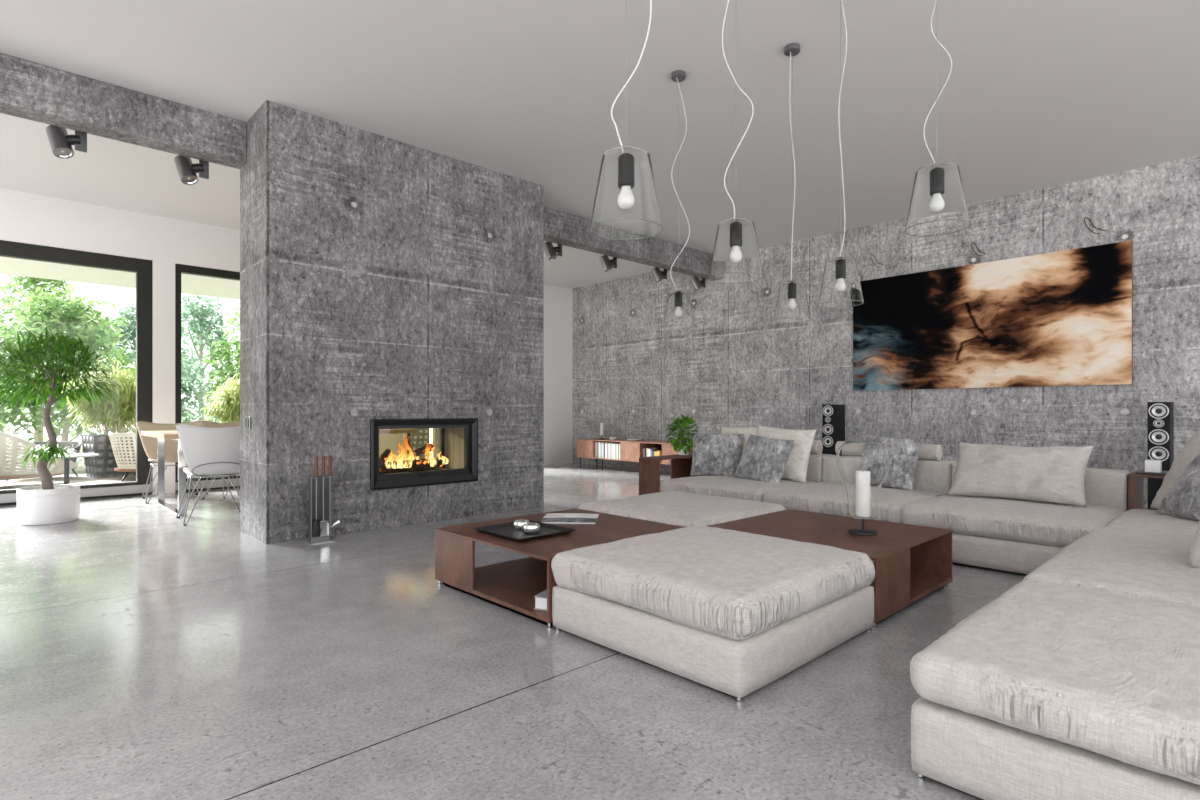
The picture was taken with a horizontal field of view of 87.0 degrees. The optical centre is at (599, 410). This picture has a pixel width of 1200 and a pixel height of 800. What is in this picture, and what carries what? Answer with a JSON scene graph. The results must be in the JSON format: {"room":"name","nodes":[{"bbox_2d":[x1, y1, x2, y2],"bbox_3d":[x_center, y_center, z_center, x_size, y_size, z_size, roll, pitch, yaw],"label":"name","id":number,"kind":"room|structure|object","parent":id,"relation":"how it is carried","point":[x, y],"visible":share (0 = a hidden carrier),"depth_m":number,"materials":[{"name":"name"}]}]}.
{"room":"living room","nodes":[
{"label":"living room","id":0,"kind":"room"},
{"bbox_2d":[153,260,174,493],"bbox_3d":[-5.361,-0.395,7.727,0.224,2.790,0.350,0,0,-43],"label":"wall","id":1,"kind":"structure","parent":0,"point":[163,272],"depth_m":7.60,"materials":[{"name":"white paint"}]},
{"bbox_2d":[0,188,571,464],"bbox_3d":[-4.465,-0.663,8.577,10.530,3.327,0.350,0,0,-43],"label":"wall","id":2,"kind":"structure","parent":0,"point":[28,218],"depth_m":7.66,"materials":[{"name":"white paint"}]},
{"bbox_2d":[0,256,239,299],"bbox_3d":[-6.042,-2.115,9.272,20.000,0.370,2.830,0,0,-43],"label":"roof overhang","id":3,"kind":"object","parent":2,"relation":"attached to","point":[190,284],"visible":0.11,"depth_m":9.17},
{"bbox_2d":[175,264,239,492],"bbox_3d":[-4.340,-0.395,8.562,2.407,2.788,0.164,0,0,-43],"label":"window","id":4,"kind":"structure","parent":2,"relation":"in","point":[217,484],"depth_m":7.73,"materials":[{"name":"brown metal"}]},
{"bbox_2d":[407,428,435,457],"bbox_3d":[-2.825,-0.395,10.000,0.569,2.788,0.164,0,0,-43],"label":"window","id":5,"kind":"structure","parent":2,"relation":"in","point":[434,429],"depth_m":10.12,"materials":[{"name":"brown metal"}]},
{"bbox_2d":[240,100,543,543],"bbox_3d":[-1.787,-0.663,5.901,2.643,3.327,0.708,0,0,-43],"label":"wall","id":6,"kind":"structure","parent":0,"point":[381,277],"depth_m":5.30,"materials":[{"name":"concrete"}]},
{"bbox_2d":[245,417,250,428],"bbox_3d":[-2.813,0.100,5.050,0.015,0.100,0.114,0,0,-43],"label":"light switch","id":7,"kind":"object","parent":6,"relation":"attached to","point":[247,419],"visible":1,"depth_m":5.03,"materials":[{"name":"metal"}]},
{"bbox_2d":[370,418,477,489],"bbox_3d":[-1.769,0.369,5.877,1.041,0.595,0.706,0,0,-43],"label":"fireplace","id":8,"kind":"object","parent":6,"relation":"in","point":[458,437],"visible":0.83,"depth_m":5.76,"materials":[{"name":"black metal"}]},
{"bbox_2d":[380,464,390,471],"bbox_3d":[-1.937,0.505,5.652,0.082,0.084,0.205,0,0,-34],"label":"log","id":9,"kind":"object","parent":8,"relation":"in","point":[383,468],"visible":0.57,"depth_m":5.57,"materials":[{"name":"brown wood"}]},
{"bbox_2d":[379,449,393,469],"bbox_3d":[-1.942,0.443,5.634,0.092,0.194,0.254,0,0,15],"label":"log","id":10,"kind":"object","parent":8,"relation":"in","point":[386,453],"visible":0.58,"depth_m":5.62,"materials":[{"name":"brown wood"}]},
{"bbox_2d":[388,458,442,471],"bbox_3d":[-1.707,0.497,5.809,0.530,0.100,0.100,0,0,-41],"label":"log","id":11,"kind":"object","parent":8,"relation":"in","point":[422,463],"visible":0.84,"depth_m":5.80,"materials":[{"name":"brown wood"}]},
{"bbox_2d":[379,436,448,468],"bbox_3d":[-1.754,0.347,5.806,0.805,0.356,0.254,0,0,-43],"label":"fire","id":12,"kind":"object","parent":11,"relation":"on","point":[432,460],"visible":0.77,"depth_m":5.72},
{"bbox_2d":[414,444,433,456],"bbox_3d":[-1.654,0.373,5.941,0.192,0.117,0.075,0,0,-43],"label":"log","id":13,"kind":"object","parent":11,"relation":"on","point":[421,450],"visible":0.91,"depth_m":5.90,"materials":[{"name":"brown wood"}]},
{"bbox_2d":[429,428,432,457],"bbox_3d":[-2.565,-0.395,10.380,0.330,2.790,0.350,0,0,-43],"label":"wall","id":14,"kind":"structure","parent":0,"point":[430,429],"depth_m":10.34,"materials":[{"name":"white paint"}]},
{"bbox_2d":[0,463,1024,799],"bbox_3d":[0.004,1.125,4.085,10.830,0.250,12.320,0,0,-43],"label":"floor","id":15,"kind":"structure","parent":0,"point":[145,654],"depth_m":2.28,"materials":[{"name":"concrete"}]},
{"bbox_2d":[0,326,125,524],"bbox_3d":[-4.944,0.113,5.702,1.092,1.774,1.114,0,0,-37],"label":"potted tree","id":16,"kind":"object","parent":15,"relation":"on","point":[47,503],"visible":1,"depth_m":5.59,"materials":[{"name":"green plant"}]},
{"bbox_2d":[136,420,204,503],"bbox_3d":[-4.847,0.559,7.173,0.653,0.882,0.585,0,0,-39],"label":"dining chair","id":17,"kind":"object","parent":15,"relation":"on","point":[149,443],"visible":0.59,"depth_m":7.24,"materials":[{"name":"plastic"}]},
{"bbox_2d":[176,424,239,525],"bbox_3d":[-3.555,0.559,5.836,0.653,0.882,0.585,0,0,-39],"label":"dining chair","id":18,"kind":"object","parent":15,"relation":"on","point":[207,452],"visible":0.85,"depth_m":5.62,"materials":[{"name":"plastic"}]},
{"bbox_2d":[200,420,239,497],"bbox_3d":[-4.357,0.559,7.610,0.585,0.882,0.653,0,0,38],"label":"dining chair","id":19,"kind":"object","parent":15,"relation":"on","point":[208,424],"visible":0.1,"depth_m":7.60,"materials":[{"name":"beige leather"}]},
{"bbox_2d":[141,429,417,515],"bbox_3d":[-3.541,0.610,7.145,2.520,0.780,1.320,0,0,-43],"label":"dining table","id":20,"kind":"object","parent":15,"relation":"on","point":[161,436],"visible":0.52,"depth_m":6.65,"materials":[{"name":"brown wood"}]},
{"bbox_2d":[308,475,334,543],"bbox_3d":[-2.118,0.750,4.814,0.166,0.500,0.110,0,0,-43],"label":"stand","id":21,"kind":"object","parent":15,"relation":"on","point":[312,479],"visible":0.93,"depth_m":4.83,"materials":[{"name":"metal"}]},
{"bbox_2d":[312,456,321,536],"bbox_3d":[-2.145,0.647,4.781,0.074,0.605,0.074,0,0,-43],"label":"brush","id":22,"kind":"object","parent":21,"relation":"hanging from","point":[316,531],"visible":1,"depth_m":4.77,"materials":[{"name":"metal"}]},
{"bbox_2d":[320,456,328,536],"bbox_3d":[-2.102,0.650,4.811,0.066,0.610,0.042,0,0,-43],"label":"shovel","id":23,"kind":"object","parent":21,"relation":"hanging from","point":[324,525],"visible":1,"depth_m":4.81,"materials":[{"name":"metal"}]},
{"bbox_2d":[328,455,340,535],"bbox_3d":[-2.038,0.657,4.860,0.088,0.624,0.051,0,0,-37],"label":"poker","id":24,"kind":"object","parent":21,"relation":"hanging from","point":[337,522],"visible":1,"depth_m":4.85,"materials":[{"name":"metal"}]},
{"bbox_2d":[435,508,684,628],"bbox_3d":[-0.201,0.838,3.622,1.075,0.325,1.039,0,0,-43],"label":"coffee table","id":25,"kind":"object","parent":15,"relation":"on","point":[513,585],"visible":0.56,"depth_m":3.44,"materials":[{"name":"brown wood"}]},
{"bbox_2d":[473,557,546,621],"bbox_3d":[-0.201,0.959,3.622,1.073,0.022,1.037,0,0,-44],"label":"shelf","id":26,"kind":"object","parent":25,"relation":"attached to","point":[513,585],"depth_m":3.44,"materials":[{"name":"wood"}]},
{"bbox_2d":[473,520,575,541],"bbox_3d":[-0.418,0.663,3.484,0.390,0.024,0.430,0,0,-43],"label":"tray","id":27,"kind":"object","parent":25,"relation":"on","point":[505,530],"visible":0.9,"depth_m":3.47,"materials":[{"name":"black paint"}]},
{"bbox_2d":[513,520,529,529],"bbox_3d":[-0.444,0.646,3.577,0.096,0.044,0.096,0,0,-43],"label":"bowl","id":28,"kind":"object","parent":27,"relation":"on","point":[517,524],"visible":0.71,"depth_m":3.54,"materials":[{"name":"silver metal"}]},
{"bbox_2d":[523,523,539,532],"bbox_3d":[-0.376,0.646,3.469,0.096,0.044,0.096,0,0,-43],"label":"bowl","id":29,"kind":"object","parent":27,"relation":"on","point":[528,527],"visible":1,"depth_m":3.43,"materials":[{"name":"silver metal"}]},
{"bbox_2d":[534,589,546,610],"bbox_3d":[-0.189,0.916,3.039,0.210,0.062,0.150,0,0,22],"label":"book","id":30,"kind":"object","parent":25,"relation":"on","point":[541,598],"visible":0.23,"depth_m":3.00,"materials":[{"name":"white paper"}]},
{"bbox_2d":[540,513,598,523],"bbox_3d":[-0.184,0.667,3.913,0.335,0.014,0.300,0,0,4],"label":"magazine","id":31,"kind":"object","parent":25,"relation":"on","point":[554,518],"visible":0.98,"depth_m":3.87,"materials":[{"name":"white paper"}]},
{"bbox_2d":[576,438,692,469],"bbox_3d":[0.633,0.748,10.206,0.470,0.505,2.535,0,0,-43],"label":"sideboard","id":32,"kind":"object","parent":15,"relation":"on","point":[631,451],"visible":0.44,"depth_m":10.10,"materials":[{"name":"brown wood"}]},
{"bbox_2d":[594,413,609,439],"bbox_3d":[0.035,0.265,10.786,0.270,0.460,0.270,0,0,-43],"label":"candle lantern","id":33,"kind":"object","parent":32,"relation":"on","point":[601,419],"visible":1,"depth_m":10.71,"materials":[{"name":"clear glass"}]},
{"bbox_2d":[605,442,613,457],"bbox_3d":[0.164,0.662,10.549,0.170,0.262,0.050,0,0,-43],"label":"book","id":34,"kind":"object","parent":32,"relation":"on","point":[606,443],"visible":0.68,"depth_m":10.50,"materials":[{"name":"white paper"}]},
{"bbox_2d":[639,453,702,494],"bbox_3d":[0.824,0.725,6.326,1.000,0.549,0.260,0,0,-43],"label":"side table","id":35,"kind":"object","parent":15,"relation":"on","point":[681,465],"visible":0.31,"depth_m":6.04,"materials":[{"name":"orange wood"}]},
{"bbox_2d":[665,415,700,454],"bbox_3d":[0.850,0.244,6.408,0.398,0.412,0.398,0,0,-43],"label":"potted plant","id":36,"kind":"object","parent":35,"relation":"on","point":[683,448],"visible":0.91,"depth_m":6.35,"materials":[{"name":"green plant"}]},
{"bbox_2d":[578,491,784,526],"bbox_3d":[0.558,0.811,4.364,1.075,0.379,1.096,0,0,-43],"label":"ottoman","id":37,"kind":"object","parent":15,"relation":"on","point":[683,509],"visible":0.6,"depth_m":4.15,"materials":[{"name":"beige fabric"}]},
{"bbox_2d":[551,525,874,703],"bbox_3d":[0.516,0.810,2.870,1.122,0.380,1.078,0,0,-43],"label":"ottoman","id":38,"kind":"object","parent":15,"relation":"on","point":[732,613],"visible":1,"depth_m":2.50,"materials":[{"name":"beige fabric"}]},
{"bbox_2d":[551,525,874,640],"bbox_3d":[0.517,0.712,2.870,1.115,0.182,1.074,0,0,-44],"label":"seat cushion","id":39,"kind":"object","parent":38,"relation":"on","point":[704,583],"depth_m":2.54,"materials":[{"name":"fabric"}]},
{"bbox_2d":[661,454,830,501],"bbox_3d":[1.375,0.704,5.914,1.279,0.592,1.120,0,0,-43],"label":"module","id":40,"kind":"object","parent":15,"relation":"on","point":[722,486],"visible":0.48,"depth_m":5.59,"materials":[{"name":"beige fabric"}]},
{"bbox_2d":[690,433,743,475],"bbox_3d":[1.145,0.433,6.181,0.499,0.428,0.218,0,0,18],"label":"cushion","id":41,"kind":"object","parent":40,"relation":"on","point":[713,454],"visible":0.98,"depth_m":6.12,"materials":[{"name":"grey fabric"}]},
{"bbox_2d":[661,475,816,501],"bbox_3d":[1.287,0.713,5.829,1.034,0.175,1.117,0,0,-44],"label":"seat cushion","id":42,"kind":"object","parent":40,"relation":"on","point":[722,486],"depth_m":5.53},
{"bbox_2d":[721,427,757,452],"bbox_3d":[1.409,0.395,6.313,0.510,0.491,0.174,0,0,41],"label":"throw cushion","id":43,"kind":"object","parent":40,"relation":"on","point":[746,431],"visible":0.13,"depth_m":6.27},
{"bbox_2d":[735,434,793,483],"bbox_3d":[1.487,0.444,5.750,0.242,0.442,0.534,0,0,-37],"label":"cushion","id":44,"kind":"object","parent":40,"relation":"on","point":[765,459],"visible":0.98,"depth_m":5.66,"materials":[{"name":"grey fabric"}]},
{"bbox_2d":[757,425,815,483],"bbox_3d":[1.679,0.396,5.875,0.251,0.512,0.636,0,0,-38],"label":"throw cushion","id":45,"kind":"object","parent":40,"relation":"on","point":[795,469],"visible":0.52,"depth_m":5.70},
{"bbox_2d":[810,440,822,453],"bbox_3d":[1.766,0.345,6.239,0.130,0.129,0.860,0,0,-43],"label":"bolster","id":46,"kind":"object","parent":40,"relation":"on","point":[817,446],"visible":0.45,"depth_m":5.92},
{"bbox_2d":[708,509,951,628],"bbox_3d":[1.275,0.838,3.603,1.014,0.325,1.028,0,0,-43],"label":"coffee table","id":47,"kind":"object","parent":15,"relation":"on","point":[912,562],"visible":0.46,"depth_m":3.47,"materials":[{"name":"orange wood"}]},
{"bbox_2d":[836,441,889,535],"bbox_3d":[1.446,0.422,3.474,0.274,0.505,0.274,0,0,-43],"label":"candle lantern","id":48,"kind":"object","parent":47,"relation":"on","point":[863,466],"visible":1,"depth_m":3.40,"materials":[{"name":"clear glass"}]},
{"bbox_2d":[869,571,951,603],"bbox_3d":[1.275,0.959,3.603,1.012,0.022,1.026,0,0,-44],"label":"shelf","id":49,"kind":"object","parent":47,"relation":"attached to","point":[922,583],"depth_m":3.48,"materials":[{"name":"brown wood"}]},
{"bbox_2d":[822,404,844,454],"bbox_3d":[2.919,0.463,7.892,0.340,1.075,0.200,0,0,-43],"label":"loudspeaker","id":50,"kind":"object","parent":15,"relation":"on","point":[833,415],"visible":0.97,"depth_m":7.80,"materials":[{"name":"black paint"}]},
{"bbox_2d":[763,455,956,522],"bbox_3d":[2.121,0.705,5.127,1.278,0.591,1.116,0,0,-43],"label":"module","id":51,"kind":"object","parent":15,"relation":"on","point":[932,478],"visible":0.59,"depth_m":4.95,"materials":[{"name":"beige fabric"}]},
{"bbox_2d":[763,482,945,522],"bbox_3d":[2.033,0.712,5.043,1.033,0.175,1.114,0,0,-44],"label":"seat cushion","id":52,"kind":"object","parent":51,"relation":"on","point":[819,497],"depth_m":4.81,"materials":[{"name":"fabric"}]},
{"bbox_2d":[835,441,941,459],"bbox_3d":[2.483,0.345,5.482,0.130,0.129,0.865,0,0,-43],"label":"bolster","id":53,"kind":"object","parent":51,"relation":"on","point":[927,451],"visible":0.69,"depth_m":5.19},
{"bbox_2d":[865,435,922,490],"bbox_3d":[2.393,0.427,5.245,0.224,0.428,0.494,0,0,-39],"label":"cushion","id":54,"kind":"object","parent":51,"relation":"on","point":[904,453],"visible":0.48,"depth_m":5.11,"materials":[{"name":"grey fabric"}]},
{"bbox_2d":[901,462,1129,575],"bbox_3d":[2.863,0.704,4.345,1.273,0.592,1.114,0,0,-43],"label":"module","id":55,"kind":"object","parent":15,"relation":"on","point":[1013,536],"visible":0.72,"depth_m":3.98,"materials":[{"name":"beige fabric"}]},
{"bbox_2d":[901,494,1123,546],"bbox_3d":[2.774,0.712,4.261,1.028,0.176,1.114,0,0,-44],"label":"seat cushion","id":56,"kind":"object","parent":55,"relation":"on","point":[1000,521],"depth_m":3.97,"materials":[{"name":"fabric"}]},
{"bbox_2d":[947,441,1093,506],"bbox_3d":[2.950,0.429,4.474,0.300,0.392,0.846,0,0,-42],"label":"throw cushion","id":57,"kind":"object","parent":55,"relation":"on","point":[1052,474],"visible":1,"depth_m":4.37,"materials":[{"name":"fabric"}]},
{"bbox_2d":[910,580,1199,799],"bbox_3d":[1.616,0.816,1.720,1.189,0.369,1.131,0,0,-43],"label":"module","id":58,"kind":"object","parent":15,"relation":"on","point":[1045,690],"visible":1,"depth_m":1.58,"materials":[{"name":"beige fabric"}]},
{"bbox_2d":[1022,528,1199,606],"bbox_3d":[2.572,0.705,2.638,1.544,0.590,1.098,0,0,-43],"label":"module","id":59,"kind":"object","parent":15,"relation":"on","point":[1149,565],"visible":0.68,"depth_m":2.55,"materials":[{"name":"beige fabric"}]},
{"bbox_2d":[1189,520,1199,567],"bbox_3d":[2.685,0.395,2.510,0.661,0.466,0.310,0,0,-16],"label":"throw cushion","id":60,"kind":"object","parent":59,"relation":"on","point":[1194,558],"visible":1,"depth_m":2.50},
{"bbox_2d":[1128,470,1164,509],"bbox_3d":[4.017,0.712,4.026,0.440,0.574,0.960,0,0,-43],"label":"side table","id":61,"kind":"object","parent":15,"relation":"on","point":[1135,481],"visible":0.41,"depth_m":4.22,"materials":[{"name":"orange wood"}]},
{"bbox_2d":[1136,469,1168,474],"bbox_3d":[3.885,0.418,4.128,0.300,0.011,0.560,0,0,-43],"label":"tray","id":62,"kind":"object","parent":61,"relation":"on","point":[1142,471],"visible":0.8,"depth_m":4.21,"materials":[{"name":"black paint"}]},
{"bbox_2d":[1145,459,1161,472],"bbox_3d":[3.704,0.372,4.232,0.080,0.082,0.080,0,0,-43],"label":"box","id":63,"kind":"object","parent":62,"relation":"on","point":[1155,466],"visible":1,"depth_m":4.20,"materials":[{"name":"white ceramic"}]},
{"bbox_2d":[1103,509,1198,536],"bbox_3d":[3.498,0.705,3.497,1.051,0.590,1.068,0,0,-43],"label":"module","id":64,"kind":"object","parent":15,"relation":"on","point":[1142,520],"visible":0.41,"depth_m":3.54,"materials":[{"name":"beige fabric"}]},
{"bbox_2d":[1150,435,1199,508],"bbox_3d":[3.709,0.389,3.819,0.350,0.506,0.618,0,0,1],"label":"throw cushion","id":65,"kind":"object","parent":64,"relation":"on","point":[1191,449],"visible":0.46,"depth_m":4.00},
{"bbox_2d":[1155,454,1199,520],"bbox_3d":[3.489,0.441,3.604,0.294,0.384,0.489,0,0,5],"label":"cushion","id":66,"kind":"object","parent":64,"relation":"on","point":[1182,500],"visible":1,"depth_m":3.67,"materials":[{"name":"grey fabric"}]},
{"bbox_2d":[1147,402,1173,509],"bbox_3d":[5.029,0.463,5.669,0.340,1.075,0.200,0,0,-43],"label":"loudspeaker","id":67,"kind":"object","parent":15,"relation":"on","point":[1160,415],"visible":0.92,"depth_m":5.57,"materials":[{"name":"black paint"}]},
{"bbox_2d":[0,0,1199,288],"bbox_3d":[-0.116,-2.477,4.212,10.830,0.300,12.670,0,0,-43],"label":"ceiling","id":68,"kind":"structure","parent":0,"point":[1037,94],"depth_m":4.57,"materials":[{"name":"paint"}]},
{"bbox_2d":[0,53,246,168],"bbox_3d":[-4.385,-2.163,3.781,4.044,0.327,0.202,0,0,-43],"label":"beam","id":69,"kind":"structure","parent":68,"relation":"attached to","point":[29,90],"depth_m":4.53,"materials":[{"name":"concrete"}]},
{"bbox_2d":[46,125,86,158],"bbox_3d":[-3.824,-1.967,4.505,0.235,0.326,0.148,0,0,-2],"label":"spotlight","id":70,"kind":"object","parent":69,"relation":"attached to","point":[61,143],"visible":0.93,"depth_m":4.49,"materials":[{"name":"black metal"}]},
{"bbox_2d":[174,155,208,184],"bbox_3d":[-3.269,-1.967,5.032,0.235,0.326,0.148,0,0,-2],"label":"spotlight","id":71,"kind":"object","parent":69,"relation":"attached to","point":[187,171],"visible":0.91,"depth_m":5.01,"materials":[{"name":"black metal"}]},
{"bbox_2d":[590,0,662,239],"bbox_3d":[0.083,-1.452,2.024,0.234,1.749,0.234,0,0,-43],"label":"pendant lamp","id":72,"kind":"object","parent":68,"relation":"hanging from","point":[626,206],"visible":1,"depth_m":1.95,"materials":[{"name":"glass"}]},
{"bbox_2d":[544,207,712,278],"bbox_3d":[0.393,-2.163,8.315,3.843,0.327,0.202,0,0,-43],"label":"beam","id":73,"kind":"structure","parent":68,"relation":"attached to","point":[562,228],"depth_m":8.15,"materials":[{"name":"concrete"}]},
{"bbox_2d":[544,242,561,260],"bbox_3d":[-0.574,-1.967,7.589,0.235,0.326,0.148,0,0,-2],"label":"spotlight","id":74,"kind":"object","parent":73,"relation":"attached to","point":[552,253],"visible":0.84,"depth_m":7.55,"materials":[{"name":"black metal"}]},
{"bbox_2d":[599,255,616,271],"bbox_3d":[0.108,-1.967,8.236,0.235,0.326,0.148,0,0,-2],"label":"spotlight","id":75,"kind":"object","parent":73,"relation":"attached to","point":[607,264],"visible":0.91,"depth_m":8.20,"materials":[{"name":"black metal"}]},
{"bbox_2d":[651,267,666,282],"bbox_3d":[0.841,-1.967,8.931,0.235,0.326,0.148,0,0,-2],"label":"spotlight","id":76,"kind":"object","parent":73,"relation":"attached to","point":[658,275],"visible":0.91,"depth_m":8.89,"materials":[{"name":"black metal"}]},
{"bbox_2d":[690,276,704,290],"bbox_3d":[1.486,-1.967,9.544,0.235,0.326,0.148,0,0,-2],"label":"spotlight","id":77,"kind":"object","parent":73,"relation":"attached to","point":[698,284],"visible":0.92,"depth_m":9.51,"materials":[{"name":"black metal"}]},
{"bbox_2d":[663,70,693,328],"bbox_3d":[0.542,-1.452,4.368,0.218,1.749,0.218,0,0,-40],"label":"pendant lamp","id":78,"kind":"object","parent":68,"relation":"hanging from","point":[678,311],"visible":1,"depth_m":4.32,"materials":[{"name":"glass"}]},
{"bbox_2d":[709,0,763,282],"bbox_3d":[0.593,-1.452,2.756,0.234,1.749,0.234,0,0,-43],"label":"pendant lamp","id":79,"kind":"object","parent":68,"relation":"hanging from","point":[736,258],"visible":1,"depth_m":2.68,"materials":[{"name":"glass"}]},
{"bbox_2d":[774,43,810,322],"bbox_3d":[1.231,-1.452,4.049,0.229,1.749,0.229,0,0,-40],"label":"pendant lamp","id":80,"kind":"object","parent":68,"relation":"hanging from","point":[792,306],"visible":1,"depth_m":3.99,"materials":[{"name":"glass"}]},
{"bbox_2d":[818,0,863,307],"bbox_3d":[1.306,-1.452,3.432,0.234,1.749,0.234,0,0,-43],"label":"pendant lamp","id":81,"kind":"object","parent":68,"relation":"hanging from","point":[840,286],"visible":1,"depth_m":3.37,"materials":[{"name":"glass"}]},
{"bbox_2d":[905,0,970,235],"bbox_3d":[1.360,-1.531,2.550,0.234,1.592,0.234,0,0,-43],"label":"pendant lamp","id":82,"kind":"object","parent":68,"relation":"hanging from","point":[938,205],"visible":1,"depth_m":2.48,"materials":[{"name":"glass"}]},
{"bbox_2d":[572,155,1199,508],"bbox_3d":[3.703,-0.663,7.836,0.300,3.327,12.670,0,0,-43],"label":"wall","id":83,"kind":"structure","parent":0,"point":[737,366],"depth_m":7.74,"materials":[{"name":"concrete"}]},
{"bbox_2d":[853,240,1132,390],"bbox_3d":[4.182,-0.944,7.080,0.036,1.383,2.740,0,0,-43],"label":"painting","id":84,"kind":"object","parent":83,"relation":"attached to","point":[1060,318],"visible":0.98,"depth_m":6.85,"materials":[{"name":"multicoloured paint"}]},
{"bbox_2d":[1084,217,1105,233],"bbox_3d":[4.934,-1.850,6.297,0.046,0.183,0.176,0,0,-43],"label":"wire","id":85,"kind":"object","parent":83,"relation":"attached to","point":[1084,217],"visible":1,"depth_m":6.31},
{"bbox_3d":[-8.212,-0.395,5.021,0.200,2.790,0.350,0,0,-44],"label":"wall","id":86,"kind":"structure","parent":0,"visible":0},
{"bbox_2d":[0,240,152,505],"bbox_3d":[-6.724,-0.395,6.299,3.717,2.788,0.164,0,0,-43],"label":"window","id":87,"kind":"structure","parent":86,"relation":"in","point":[143,268],"depth_m":7.44,"materials":[{"name":"brown metal"}]},
{"label":"outside","id":88,"kind":"structure","parent":0,"visible":0},
{"bbox_2d":[6,435,85,474],"bbox_3d":[-14.032,1.089,20.598,36.000,0.040,24.000,0,0,-43],"label":"lawn","id":89,"kind":"structure","parent":88,"point":[79,470],"depth_m":14.51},
{"bbox_2d":[1,423,26,446],"bbox_3d":[-10.155,0.502,9.665,2.496,1.125,1.620,0,0,-43],"label":"bush","id":90,"kind":"object","parent":89,"relation":"on","point":[2,424],"visible":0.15,"depth_m":10.30,"materials":[{"name":"green plant"}]},
{"bbox_2d":[0,275,108,445],"bbox_3d":[-16.207,-1.831,18.525,3.498,5.878,3.336,0,0,-43],"label":"tree","id":91,"kind":"object","parent":89,"relation":"on","point":[30,281],"visible":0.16,"depth_m":18.21,"materials":[{"name":"green plant"}]},
{"bbox_2d":[0,282,135,450],"bbox_3d":[-10.931,-0.756,12.843,3.042,3.650,3.002,0,0,32],"label":"tree","id":92,"kind":"object","parent":89,"relation":"on","point":[69,321],"visible":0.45,"depth_m":12.58,"materials":[{"name":"green plant"}]},
{"bbox_2d":[72,416,190,469],"bbox_3d":[-8.419,0.491,11.598,2.471,1.183,1.641,0,0,-43],"label":"bush","id":93,"kind":"object","parent":89,"relation":"on","point":[109,430],"visible":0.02,"depth_m":11.14,"materials":[{"name":"green plant"}]},
{"bbox_2d":[87,296,213,433],"bbox_3d":[-12.104,-0.921,17.015,3.166,4.212,3.284,0,0,3],"label":"tree","id":94,"kind":"object","parent":89,"relation":"on","point":[130,333],"visible":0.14,"depth_m":17.07,"materials":[{"name":"green plant"}]},
{"bbox_2d":[181,294,238,422],"bbox_3d":[-13.350,-1.518,21.371,3.309,5.246,3.506,0,0,18],"label":"tree","id":95,"kind":"object","parent":89,"relation":"on","point":[202,334],"visible":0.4,"depth_m":21.03,"materials":[{"name":"green plant"}]},
{"bbox_2d":[201,303,239,422],"bbox_3d":[-8.139,-0.869,15.387,3.031,3.868,2.701,0,0,-2],"label":"tree","id":96,"kind":"object","parent":89,"relation":"on","point":[225,351],"visible":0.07,"depth_m":14.79,"materials":[{"name":"green plant"}]},
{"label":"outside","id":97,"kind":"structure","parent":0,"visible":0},
{"bbox_2d":[4,426,133,435],"bbox_3d":[-3.442,1.380,3.627,120.000,0.240,130.000,0,0,-43],"label":"ground","id":98,"kind":"structure","parent":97,"point":[21,428],"depth_m":37.92,"materials":[{"name":"stone"}]},
{"bbox_2d":[0,473,238,505],"bbox_3d":[-6.145,1.140,9.381,20.000,0.320,3.130,0,0,-43],"label":"floor","id":99,"kind":"structure","parent":98,"relation":"on","point":[81,479],"depth_m":8.72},
{"bbox_2d":[0,431,77,484],"bbox_3d":[-7.643,0.566,8.054,1.017,0.844,1.416,0,0,42],"label":"wicker chair","id":100,"kind":"object","parent":99,"relation":"on","point":[10,470],"visible":0.66,"depth_m":7.87,"materials":[{"name":"beige wicker"}]},
{"bbox_2d":[5,464,50,470],"bbox_3d":[-7.628,0.751,8.071,0.715,0.112,0.966,0,0,43],"label":"seat cushion","id":101,"kind":"object","parent":100,"relation":"on","point":[27,464],"depth_m":8.01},
{"bbox_2d":[5,441,81,480],"bbox_3d":[-8.048,0.725,9.168,0.830,0.521,0.783,0,0,-8],"label":"wicker chair","id":102,"kind":"object","parent":99,"relation":"on","point":[76,445],"visible":0.26,"depth_m":9.44,"materials":[{"name":"wicker"}]},
{"bbox_2d":[34,453,98,483],"bbox_3d":[-6.634,0.765,7.863,0.630,0.430,0.630,0,0,-43],"label":"garden table","id":103,"kind":"object","parent":99,"relation":"on","point":[75,455],"visible":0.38,"depth_m":7.84,"materials":[{"name":"white metal"}]},
{"bbox_2d":[81,434,135,477],"bbox_3d":[-7.283,0.670,9.563,0.500,0.620,0.780,0,0,35],"label":"planter","id":104,"kind":"object","parent":99,"relation":"on","point":[103,465],"visible":0.4,"depth_m":9.24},
{"bbox_2d":[63,358,135,434],"bbox_3d":[-7.294,-0.184,9.544,1.322,1.230,1.265,0,0,4],"label":"bamboo","id":105,"kind":"object","parent":104,"relation":"on","point":[121,413],"visible":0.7,"depth_m":9.32,"materials":[{"name":"green plant"}]},
{"bbox_2d":[108,433,187,481],"bbox_3d":[-6.443,0.645,9.148,1.064,0.682,0.929,0,0,-34],"label":"wicker chair","id":106,"kind":"object","parent":99,"relation":"on","point":[127,464],"visible":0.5,"depth_m":8.72,"materials":[{"name":"beige wicker"}]},
{"bbox_2d":[410,428,428,458],"bbox_3d":[-3.694,0.670,12.900,0.500,0.620,0.900,0,0,35],"label":"chair","id":107,"kind":"object","parent":99,"relation":"on","point":[417,440],"visible":0.28,"depth_m":12.62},
{"bbox_3d":[-5.979,0.670,10.731,0.500,0.620,0.900,0,0,35],"label":"planter","id":108,"kind":"object","parent":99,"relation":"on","visible":0},
{"bbox_2d":[200,372,239,422],"bbox_3d":[-6.035,-0.090,10.808,1.363,1.150,1.368,0,0,19],"label":"bamboo","id":109,"kind":"object","parent":108,"relation":"on","point":[228,407],"visible":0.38,"depth_m":10.40,"materials":[{"name":"green plant"}]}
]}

